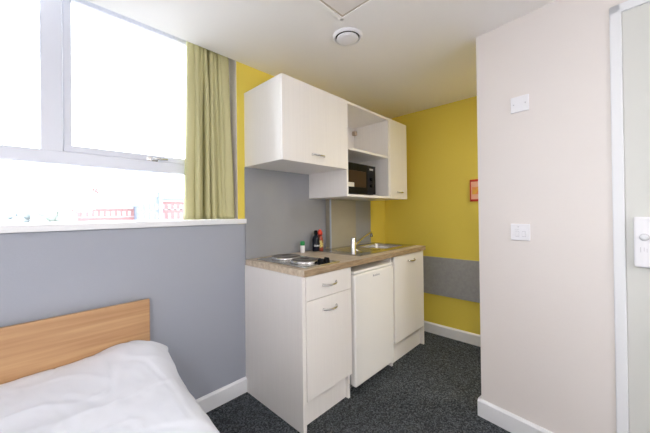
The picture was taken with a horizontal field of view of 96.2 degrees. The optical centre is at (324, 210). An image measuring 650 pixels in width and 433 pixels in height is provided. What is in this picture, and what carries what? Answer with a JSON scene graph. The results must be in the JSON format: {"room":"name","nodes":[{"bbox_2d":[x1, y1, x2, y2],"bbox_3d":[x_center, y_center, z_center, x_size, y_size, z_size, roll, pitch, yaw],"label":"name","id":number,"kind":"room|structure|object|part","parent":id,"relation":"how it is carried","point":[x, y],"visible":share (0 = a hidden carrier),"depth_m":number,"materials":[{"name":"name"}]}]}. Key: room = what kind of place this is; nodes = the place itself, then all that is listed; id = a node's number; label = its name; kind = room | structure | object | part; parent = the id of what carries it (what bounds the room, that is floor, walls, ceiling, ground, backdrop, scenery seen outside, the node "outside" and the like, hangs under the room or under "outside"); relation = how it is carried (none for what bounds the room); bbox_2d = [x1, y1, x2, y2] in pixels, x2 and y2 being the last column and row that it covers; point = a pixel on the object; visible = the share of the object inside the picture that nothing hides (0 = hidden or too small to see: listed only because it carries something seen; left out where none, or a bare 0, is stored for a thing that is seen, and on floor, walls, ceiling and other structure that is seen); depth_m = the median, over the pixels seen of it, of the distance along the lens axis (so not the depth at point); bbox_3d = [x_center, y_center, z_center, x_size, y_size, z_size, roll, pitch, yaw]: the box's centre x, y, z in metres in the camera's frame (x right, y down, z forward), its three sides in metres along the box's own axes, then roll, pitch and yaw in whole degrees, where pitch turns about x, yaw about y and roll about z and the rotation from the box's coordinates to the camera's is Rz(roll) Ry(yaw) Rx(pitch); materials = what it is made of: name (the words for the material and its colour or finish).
{"room":"studio apartment","nodes":[
{"label":"studio apartment","id":0,"kind":"room"},
{"bbox_2d":[0,58,384,399],"bbox_3d":[-1.012,-0.013,1.674,0.200,2.500,4.677,-1,0,44],"label":"wall","id":1,"kind":"structure","parent":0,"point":[192,278],"depth_m":1.66,"materials":[{"name":"grey paint"}]},
{"bbox_2d":[0,0,201,224],"bbox_3d":[-1.646,-0.534,1.065,0.097,1.250,2.765,-1,0,44],"label":"window","id":2,"kind":"structure","parent":1,"relation":"attached to","point":[55,46],"depth_m":1.43,"materials":[{"name":"white plastic"}]},
{"bbox_3d":[-1.025,-0.698,1.747,0.038,0.804,0.816,-1,0,44],"label":"sash","id":3,"kind":"part","parent":2,"relation":"part of","materials":[{"name":"white plastic"}]},
{"bbox_3d":[-0.987,-0.303,1.717,0.050,0.024,0.105,-1,0,44],"label":"handle","id":4,"kind":"part","parent":2,"relation":"part of","materials":[{"name":"silver metal"}]},
{"bbox_2d":[0,219,246,232],"bbox_3d":[-1.589,0.077,0.997,0.146,0.033,2.900,-1,0,44],"label":"window sill","id":5,"kind":"structure","parent":1,"relation":"attached to","point":[9,228],"depth_m":1.44,"materials":[{"name":"white"}]},
{"bbox_2d":[183,41,234,219],"bbox_3d":[-0.745,-0.553,1.887,0.098,1.209,0.312,-1,0,44],"label":"curtain","id":6,"kind":"object","parent":1,"relation":"hanging from","point":[208,171],"visible":0.91,"depth_m":1.87,"materials":[{"name":"green fabric"}]},
{"bbox_2d":[196,376,246,412],"bbox_3d":[-1.533,1.189,0.950,0.016,0.100,2.898,-1,0,44],"label":"baseboard","id":7,"kind":"structure","parent":1,"relation":"attached to","point":[218,397],"depth_m":1.86,"materials":[{"name":"white wood"}]},
{"bbox_2d":[244,167,325,259],"bbox_3d":[-0.273,0.014,2.297,0.007,0.636,0.803,-1,0,44],"label":"backsplash","id":8,"kind":"structure","parent":1,"relation":"attached to","point":[280,214],"depth_m":2.21,"materials":[{"name":"grey metal"}]},
{"bbox_2d":[244,73,346,173],"bbox_3d":[-0.187,-0.561,2.073,0.452,0.512,0.598,-1,0,44],"label":"upper cabinet","id":9,"kind":"object","parent":1,"relation":"attached to","point":[292,125],"visible":1,"depth_m":1.89,"materials":[{"name":"laminate"}]},
{"bbox_3d":[-0.406,-0.560,1.882,0.400,0.510,0.018,-1,0,44],"label":"panel","id":10,"kind":"part","parent":9,"relation":"part of","materials":[{"name":"laminate"}]},
{"bbox_3d":[-0.054,-0.563,1.947,0.018,0.512,0.596,-1,0,44],"label":"door","id":11,"kind":"part","parent":9,"relation":"part of","materials":[{"name":"laminate"}]},
{"bbox_2d":[326,199,355,247],"bbox_3d":[0.150,0.110,2.697,0.065,0.426,0.366,-1,0,44],"label":"wall panel","id":12,"kind":"object","parent":1,"relation":"attached to","point":[340,214],"visible":0.89,"depth_m":2.64,"materials":[{"name":"laminate"}]},
{"bbox_2d":[308,101,389,199],"bbox_3d":[0.216,-0.463,2.521,0.415,0.712,0.600,-1,0,44],"label":"wall shelf unit","id":13,"kind":"object","parent":1,"relation":"attached to","point":[367,131],"visible":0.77,"depth_m":2.58,"materials":[{"name":"laminate"}]},
{"bbox_3d":[0.015,-0.462,2.310,0.415,0.712,0.018,-1,0,44],"label":"panel","id":14,"kind":"part","parent":13,"relation":"part of","materials":[{"name":"laminate"}]},
{"bbox_3d":[0.220,-0.116,2.519,0.415,0.018,0.564,-1,0,44],"label":"panel","id":15,"kind":"part","parent":13,"relation":"part of","materials":[{"name":"laminate"}]},
{"bbox_3d":[0.089,-0.639,2.640,0.006,0.320,0.564,-1,0,44],"label":"panel","id":16,"kind":"part","parent":13,"relation":"part of","materials":[{"name":"laminate"}]},
{"bbox_2d":[348,162,375,194],"bbox_3d":[0.185,-0.257,2.486,0.317,0.263,0.443,-1,0,44],"label":"microwave","id":17,"kind":"object","parent":13,"relation":"in","point":[361,178],"visible":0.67,"depth_m":2.40,"materials":[{"name":"black plastic"}]},
{"bbox_3d":[0.239,-0.264,2.349,0.019,0.243,0.318,-1,0,44],"label":"door","id":18,"kind":"part","parent":17,"relation":"part of","materials":[{"name":"black glass"}]},
{"bbox_3d":[0.393,-0.265,2.510,0.019,0.243,0.123,-1,0,44],"label":"control panel","id":19,"kind":"part","parent":17,"relation":"part of","materials":[{"name":"black plastic"}]},
{"bbox_3d":[0.211,-0.810,2.522,0.415,0.018,0.564,-1,0,44],"label":"panel","id":20,"kind":"part","parent":13,"relation":"part of","materials":[{"name":"laminate"}]},
{"bbox_3d":[0.213,-0.472,2.523,0.407,0.018,0.564,-1,0,44],"label":"shelf","id":21,"kind":"part","parent":13,"relation":"part of","materials":[{"name":"laminate"}]},
{"bbox_3d":[0.417,-0.465,2.731,0.415,0.712,0.018,-1,0,44],"label":"panel","id":22,"kind":"part","parent":13,"relation":"part of","materials":[{"name":"laminate"}]},
{"bbox_2d":[356,200,370,243],"bbox_3d":[0.369,0.097,2.967,0.007,0.460,0.323,-1,0,44],"label":"backsplash","id":23,"kind":"structure","parent":1,"relation":"attached to","point":[363,212],"depth_m":2.99,"materials":[{"name":"grey metal"}]},
{"bbox_2d":[361,119,406,200],"bbox_3d":[0.543,-0.466,2.836,0.452,0.712,0.307,-1,0,44],"label":"upper cabinet","id":24,"kind":"object","parent":1,"relation":"attached to","point":[397,131],"visible":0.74,"depth_m":2.70,"materials":[{"name":"laminate"}]},
{"bbox_3d":[0.676,-0.468,2.710,0.018,0.712,0.306,-1,0,44],"label":"door","id":25,"kind":"part","parent":24,"relation":"part of","materials":[{"name":"laminate"}]},
{"bbox_2d":[86,0,555,118],"bbox_3d":[0.639,-1.117,0.092,4.400,0.150,5.077,-1,0,44],"label":"ceiling","id":26,"kind":"structure","parent":0,"point":[411,56],"depth_m":1.73,"materials":[{"name":"white paint"}]},
{"bbox_2d":[313,0,375,20],"bbox_3d":[0.099,-1.026,1.174,0.560,0.006,0.560,-1,0,44],"label":"access hatch","id":27,"kind":"object","parent":26,"relation":"attached to","point":[344,8],"visible":1,"depth_m":1.46,"materials":[{"name":"white paint"}]},
{"bbox_3d":[0.099,-1.027,1.174,0.498,0.003,0.498,-1,0,44],"label":"hatch panel","id":28,"kind":"part","parent":27,"relation":"part of","materials":[{"name":"white paint"}]},
{"bbox_2d":[332,27,362,45],"bbox_3d":[0.132,-1.014,1.715,0.176,0.026,0.176,-1,0,44],"label":"ceiling vent","id":29,"kind":"object","parent":26,"relation":"in","point":[345,36],"visible":1,"depth_m":1.69,"materials":[{"name":"white plastic"}]},
{"bbox_2d":[206,331,510,432],"bbox_3d":[0.596,1.259,0.149,4.600,0.100,5.077,-1,0,44],"label":"floor","id":30,"kind":"structure","parent":0,"point":[434,387],"depth_m":1.85,"materials":[{"name":"carpet"}]},
{"bbox_2d":[0,298,149,383],"bbox_3d":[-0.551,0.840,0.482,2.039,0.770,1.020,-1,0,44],"label":"headboard","id":31,"kind":"object","parent":30,"relation":"on","point":[33,347],"visible":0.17,"depth_m":1.30,"materials":[{"name":"brown wood"}]},
{"bbox_3d":[-0.576,0.832,0.468,1.965,0.204,0.875,-1,0,44],"label":"mattress","id":32,"kind":"object","parent":31,"relation":"on","visible":0},
{"bbox_2d":[0,340,219,432],"bbox_3d":[-0.547,0.760,0.499,1.978,0.275,1.082,-1,0,44],"label":"duvet","id":33,"kind":"object","parent":32,"relation":"on","point":[135,386],"visible":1,"depth_m":1.05,"materials":[{"name":"white fabric"}]},
{"bbox_2d":[245,265,351,432],"bbox_3d":[-0.173,0.798,1.940,0.625,0.861,0.428,-1,0,44],"label":"base cabinet","id":34,"kind":"object","parent":30,"relation":"on","point":[298,330],"visible":0.91,"depth_m":1.75,"materials":[{"name":"laminate"}]},
{"bbox_3d":[-0.326,0.799,1.808,0.588,0.861,0.026,-1,0,44],"label":"panel","id":35,"kind":"part","parent":34,"relation":"part of","materials":[{"name":"laminate"}]},
{"bbox_3d":[0.027,0.435,1.765,0.018,0.135,0.396,-1,0,44],"label":"drawer","id":36,"kind":"part","parent":34,"relation":"part of","materials":[{"name":"laminate"}]},
{"bbox_3d":[0.031,0.783,1.763,0.018,0.553,0.396,-1,0,44],"label":"door","id":37,"kind":"part","parent":34,"relation":"part of","materials":[{"name":"laminate"}]},
{"bbox_3d":[0.037,0.433,1.742,0.038,0.017,0.133,-1,0,44],"label":"handle","id":38,"kind":"part","parent":34,"relation":"part of","materials":[{"name":"silver metal"}]},
{"bbox_3d":[0.039,0.577,1.742,0.038,0.017,0.133,-1,0,44],"label":"handle","id":39,"kind":"part","parent":34,"relation":"part of","materials":[{"name":"silver metal"}]},
{"bbox_2d":[246,242,425,277],"bbox_3d":[0.189,0.345,2.343,0.599,0.037,1.502,-1,0,44],"label":"countertop","id":40,"kind":"structure","parent":34,"relation":"on","point":[346,261],"depth_m":1.96,"materials":[{"name":"brown laminate"}]},
{"bbox_2d":[257,254,339,268],"bbox_3d":[-0.184,0.310,1.911,0.493,0.038,0.290,-1,0,44],"label":"cooktop","id":41,"kind":"object","parent":40,"relation":"in","point":[295,260],"visible":1,"depth_m":1.81,"materials":[{"name":"silver metal"}]},
{"bbox_3d":[-0.265,0.312,1.995,0.186,0.019,0.186,-1,0,44],"label":"hot plate","id":42,"kind":"part","parent":41,"relation":"part of","materials":[{"name":"grey metal"}]},
{"bbox_3d":[-0.126,0.310,1.836,0.170,0.019,0.170,-1,0,44],"label":"hot plate","id":43,"kind":"part","parent":41,"relation":"part of","materials":[{"name":"grey metal"}]},
{"bbox_3d":[-0.026,0.303,1.782,0.042,0.029,0.042,-1,0,44],"label":"knob","id":44,"kind":"part","parent":41,"relation":"part of","materials":[{"name":"black plastic"}]},
{"bbox_2d":[300,241,304,252],"bbox_3d":[-0.178,0.285,2.318,0.038,0.092,0.038,-1,0,44],"label":"spice jar","id":45,"kind":"object","parent":40,"relation":"on","point":[302,243],"visible":1,"depth_m":2.30,"materials":[{"name":"white plastic"}]},
{"bbox_2d":[312,230,319,251],"bbox_3d":[-0.075,0.244,2.397,0.062,0.172,0.060,-1,0,44],"label":"bottle","id":46,"kind":"object","parent":40,"relation":"on","point":[315,240],"visible":1,"depth_m":2.38,"materials":[{"name":"black glass"}]},
{"bbox_2d":[318,229,322,249],"bbox_3d":[-0.042,0.242,2.439,0.056,0.176,0.056,-1,0,44],"label":"bottle","id":47,"kind":"object","parent":40,"relation":"on","point":[319,230],"visible":0.65,"depth_m":2.42,"materials":[{"name":"red plastic"}]},
{"bbox_2d":[351,232,372,254],"bbox_3d":[0.316,0.247,2.306,0.070,0.144,0.426,-1,0,30],"label":"tap","id":48,"kind":"object","parent":40,"relation":"on","point":[354,243],"visible":1,"depth_m":2.14,"materials":[{"name":"silver metal"}]},
{"bbox_3d":[0.306,0.222,2.323,0.024,0.094,0.407,-1,0,29],"label":"spout","id":49,"kind":"part","parent":48,"relation":"part of","materials":[{"name":"silver metal"}]},
{"bbox_3d":[-0.051,0.797,2.106,0.566,0.861,0.018,-1,0,44],"label":"panel","id":50,"kind":"part","parent":34,"relation":"part of","materials":[{"name":"laminate"}]},
{"bbox_2d":[350,261,393,387],"bbox_3d":[0.159,0.814,2.281,0.576,0.824,0.484,-1,0,44],"label":"fridge","id":51,"kind":"object","parent":30,"relation":"on","point":[371,288],"visible":0.48,"depth_m":2.04,"materials":[{"name":"white metal"}]},
{"bbox_3d":[0.152,0.411,2.285,0.570,0.018,0.484,-1,0,44],"label":"trim","id":52,"kind":"part","parent":51,"relation":"part of","materials":[{"name":"white plastic"}]},
{"bbox_2d":[379,251,423,365],"bbox_3d":[0.523,0.793,2.667,0.622,0.861,0.546,-1,0,44],"label":"base cabinet","id":53,"kind":"object","parent":30,"relation":"on","point":[408,282],"visible":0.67,"depth_m":2.46,"materials":[{"name":"laminate"}]},
{"bbox_2d":[318,242,415,258],"bbox_3d":[0.376,0.399,2.549,0.470,0.162,0.855,-1,0,44],"label":"sink","id":54,"kind":"object","parent":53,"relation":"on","point":[370,248],"visible":0.62,"depth_m":2.47,"materials":[{"name":"silver metal"}]},
{"bbox_3d":[0.505,0.399,2.685,0.320,0.160,0.340,-1,0,44],"label":"bowl","id":55,"kind":"part","parent":54,"relation":"part of","materials":[{"name":"silver metal"}]},
{"bbox_3d":[0.321,0.795,2.496,0.566,0.861,0.018,-1,0,44],"label":"panel","id":56,"kind":"part","parent":53,"relation":"part of","materials":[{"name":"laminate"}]},
{"bbox_3d":[0.717,0.704,2.484,0.018,0.682,0.503,-1,0,44],"label":"door","id":57,"kind":"part","parent":53,"relation":"part of","materials":[{"name":"laminate"}]},
{"bbox_3d":[0.691,0.792,2.872,0.581,0.861,0.018,-1,0,44],"label":"panel","id":58,"kind":"part","parent":53,"relation":"part of","materials":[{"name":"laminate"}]},
{"bbox_2d":[385,96,479,334],"bbox_3d":[2.191,-0.050,1.989,4.400,2.500,0.200,-1,0,44],"label":"wall","id":59,"kind":"structure","parent":0,"point":[438,214],"depth_m":2.85,"materials":[{"name":"yellow paint"}]},
{"bbox_2d":[423,256,479,302],"bbox_3d":[1.407,0.636,2.590,1.980,0.370,0.018,-1,0,44],"label":"wall panel","id":60,"kind":"object","parent":59,"relation":"attached to","point":[448,277],"visible":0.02,"depth_m":2.77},
{"bbox_2d":[424,321,480,346],"bbox_3d":[2.203,1.149,1.835,4.200,0.100,0.016,-1,0,44],"label":"baseboard","id":61,"kind":"structure","parent":59,"relation":"attached to","point":[456,334],"depth_m":2.76,"materials":[{"name":"white wood"}]},
{"bbox_2d":[470,179,477,201],"bbox_3d":[1.379,-0.187,2.617,0.147,0.200,0.010,-1,0,44],"label":"notice","id":62,"kind":"object","parent":59,"relation":"attached to","point":[474,182],"visible":0.49,"depth_m":2.64,"materials":[{"name":"red paper"}]},
{"bbox_3d":[1.378,-0.184,2.616,0.109,0.065,0.002,-1,0,44],"label":"text panel","id":63,"kind":"part","parent":62,"relation":"part of","materials":[{"name":"paper"}]},
{"bbox_2d":[476,0,627,432],"bbox_3d":[1.875,0.071,0.622,0.120,2.250,2.940,0,0,-38],"label":"wall","id":64,"kind":"structure","parent":0,"point":[547,323],"depth_m":1.47,"materials":[{"name":"white paint"}]},
{"bbox_2d":[477,396,552,432],"bbox_3d":[1.143,1.160,1.545,0.136,0.100,0.589,0,0,-38],"label":"baseboard","id":65,"kind":"structure","parent":64,"relation":"attached to","point":[496,415],"depth_m":1.62,"materials":[{"name":"white wood"}]},
{"bbox_2d":[511,94,528,113],"bbox_3d":[1.042,-0.573,1.562,0.011,0.084,0.085,0,0,-38],"label":"blank plate","id":66,"kind":"object","parent":64,"relation":"attached to","point":[520,103],"visible":1,"depth_m":1.56,"materials":[{"name":"white plastic"}]},
{"bbox_2d":[511,224,529,240],"bbox_3d":[1.045,0.113,1.561,0.015,0.088,0.089,0,0,-38],"label":"light switch","id":67,"kind":"object","parent":64,"relation":"attached to","point":[518,231],"visible":1,"depth_m":1.56,"materials":[{"name":"white plastic"}]},
{"bbox_2d":[609,0,649,432],"bbox_3d":[1.557,0.149,0.947,0.037,2.105,0.887,0,0,-38],"label":"door frame","id":68,"kind":"structure","parent":64,"relation":"attached to","point":[615,12],"depth_m":1.27,"materials":[{"name":"white wood"}]},
{"bbox_2d":[622,2,649,432],"bbox_3d":[1.565,0.166,0.954,0.045,2.060,0.810,0,0,-38],"label":"door","id":69,"kind":"structure","parent":64,"relation":"in","point":[635,21],"depth_m":1.23,"materials":[{"name":"white paint"}]},
{"bbox_2d":[633,217,649,267],"bbox_3d":[1.334,0.129,1.186,0.040,0.210,0.108,0,0,-38],"label":"door lock","id":70,"kind":"object","parent":69,"relation":"attached to","point":[641,224],"visible":1,"depth_m":1.20,"materials":[{"name":"white plastic"}]},
{"label":"outside","id":71,"kind":"structure","parent":0,"visible":0},
{"bbox_3d":[-118.013,15.141,183.290,419.400,1.000,420.000,-1,0,44],"label":"ground","id":72,"kind":"structure","parent":71,"visible":0},
{"bbox_2d":[0,212,30,222],"bbox_3d":[-39.121,6.485,37.020,3.392,12.833,2.899,-1,0,-14],"label":"tree","id":73,"kind":"object","parent":72,"relation":"on","point":[11,217],"visible":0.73,"depth_m":36.31,"materials":[{"name":"white plant"}]},
{"bbox_2d":[29,203,71,221],"bbox_3d":[-35.466,5.894,37.806,3.119,13.933,4.079,-1,0,44],"label":"tree","id":74,"kind":"object","parent":72,"relation":"on","point":[42,212],"visible":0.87,"depth_m":36.96,"materials":[{"name":"white plant"}]},
{"bbox_2d":[70,188,133,220],"bbox_3d":[-35.253,4.692,45.960,9.400,16.400,6.840,-1,0,44],"label":"building","id":75,"kind":"structure","parent":72,"relation":"on","point":[94,208],"depth_m":42.99,"materials":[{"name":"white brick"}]},
{"bbox_3d":[-35.307,0.243,45.984,9.400,1.600,6.840,-1,0,44],"label":"cornice","id":76,"kind":"part","parent":75,"relation":"part of","materials":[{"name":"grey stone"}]},
{"bbox_2d":[125,191,162,219],"bbox_3d":[-30.236,4.894,48.244,9.100,15.900,3.570,-1,0,44],"label":"building","id":77,"kind":"structure","parent":72,"relation":"on","point":[147,206],"depth_m":45.52,"materials":[{"name":"white stone"}]},
{"bbox_2d":[163,197,183,218],"bbox_3d":[-27.165,5.290,54.425,9.400,15.100,9.350,-1,0,44],"label":"building","id":78,"kind":"structure","parent":72,"relation":"on","point":[173,208],"depth_m":49.55,"materials":[{"name":"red brick"}]},
{"bbox_3d":[-27.240,-0.884,54.458,9.400,1.650,9.350,-1,0,44],"label":"cornice","id":79,"kind":"part","parent":78,"relation":"part of","materials":[{"name":"pink stone"}]}
]}

